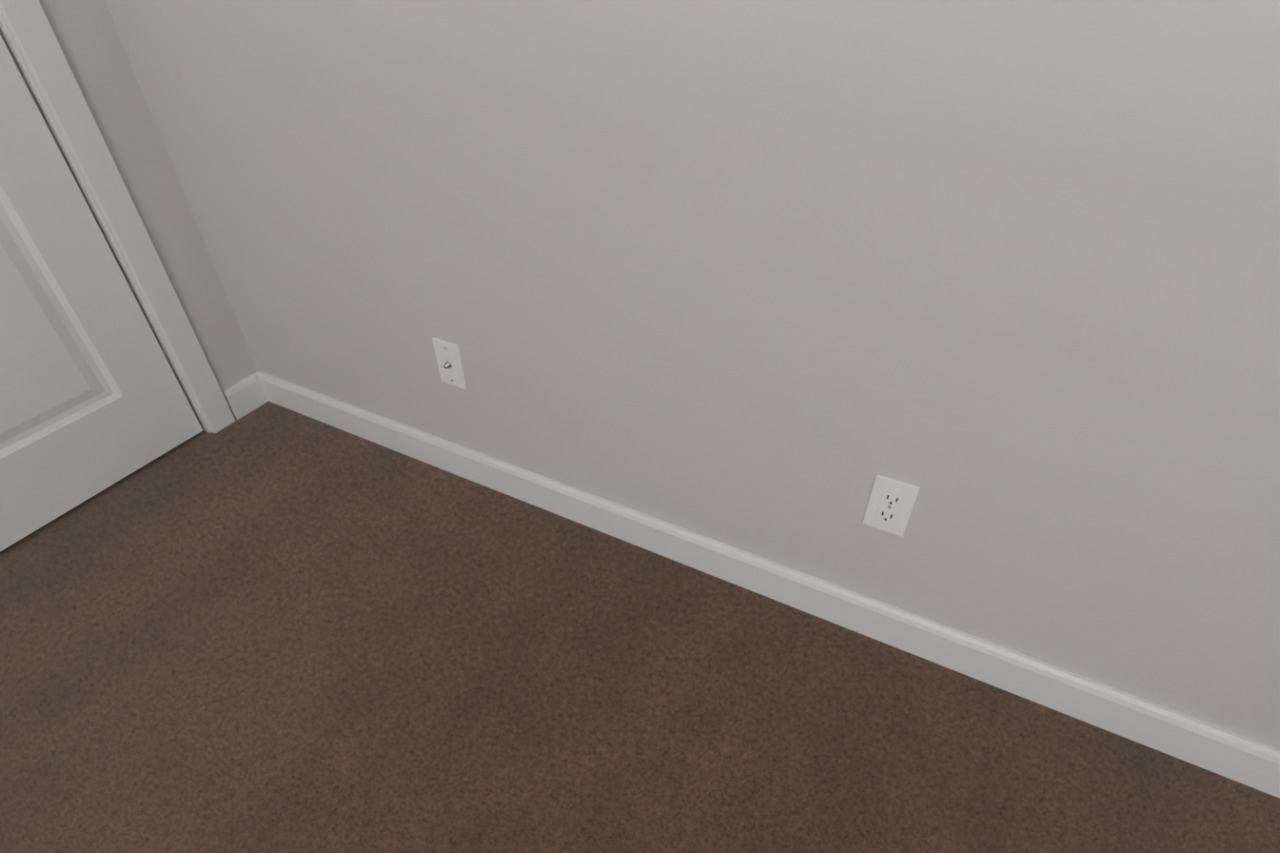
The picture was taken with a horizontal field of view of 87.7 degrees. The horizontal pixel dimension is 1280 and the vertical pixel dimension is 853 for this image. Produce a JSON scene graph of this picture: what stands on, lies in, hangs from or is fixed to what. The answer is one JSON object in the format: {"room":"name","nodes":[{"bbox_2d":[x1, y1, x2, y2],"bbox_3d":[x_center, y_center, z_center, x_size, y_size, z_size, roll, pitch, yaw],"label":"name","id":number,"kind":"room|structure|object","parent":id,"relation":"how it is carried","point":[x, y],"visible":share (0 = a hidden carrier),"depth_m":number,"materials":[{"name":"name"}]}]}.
{"room":"empty bedroom","nodes":[
{"label":"empty bedroom","id":0,"kind":"room"},
{"bbox_2d":[39,0,257,390],"bbox_3d":[-1.736,-0.338,0.357,0.120,2.370,2.568,18,41,21],"label":"wall","id":1,"kind":"structure","parent":0,"point":[85,31],"depth_m":1.52,"materials":[{"name":"white paint"}]},
{"bbox_2d":[0,34,202,551],"bbox_3d":[-1.436,-0.516,0.858,0.037,2.012,0.995,18,41,21],"label":"door","id":2,"kind":"structure","parent":1,"relation":"in","point":[93,401],"depth_m":1.48,"materials":[{"name":"white wood"}]},
{"bbox_2d":[0,0,235,433],"bbox_3d":[-1.672,-0.305,0.518,0.135,2.120,2.076,18,41,21],"label":"trim","id":3,"kind":"structure","parent":1,"relation":"attached to","point":[30,41],"depth_m":1.45,"materials":[{"name":"white wood"}]},
{"bbox_2d":[0,400,1279,852],"bbox_3d":[-1.018,1.750,-0.379,4.126,0.020,5.215,18,41,21],"label":"floor","id":4,"kind":"structure","parent":0,"point":[268,627],"depth_m":1.21,"materials":[{"name":"carpet"}]},
{"bbox_2d":[103,0,1279,748],"bbox_3d":[0.241,-0.638,0.743,4.436,2.370,0.120,18,41,21],"label":"wall","id":5,"kind":"structure","parent":0,"point":[785,282],"depth_m":1.01,"materials":[{"name":"white paint"}]},
{"bbox_2d":[432,336,466,389],"bbox_3d":[-0.425,-0.136,1.474,0.070,0.115,0.017,18,41,21],"label":"outlet","id":6,"kind":"object","parent":5,"relation":"attached to","point":[449,362],"visible":1,"depth_m":1.47,"materials":[{"name":"white plastic"}]},
{"bbox_2d":[244,370,1279,798],"bbox_3d":[0.447,0.373,1.297,3.475,0.095,0.014,18,41,21],"label":"baseboard","id":7,"kind":"structure","parent":5,"relation":"attached to","point":[1219,751],"depth_m":1.31,"materials":[{"name":"white wood"}]},
{"bbox_2d":[862,473,920,536],"bbox_3d":[0.425,0.136,1.133,0.070,0.115,0.008,18,41,21],"label":"electrical outlet","id":8,"kind":"object","parent":5,"relation":"attached to","point":[890,504],"visible":1,"depth_m":1.13,"materials":[{"name":"white plastic"}]}
]}

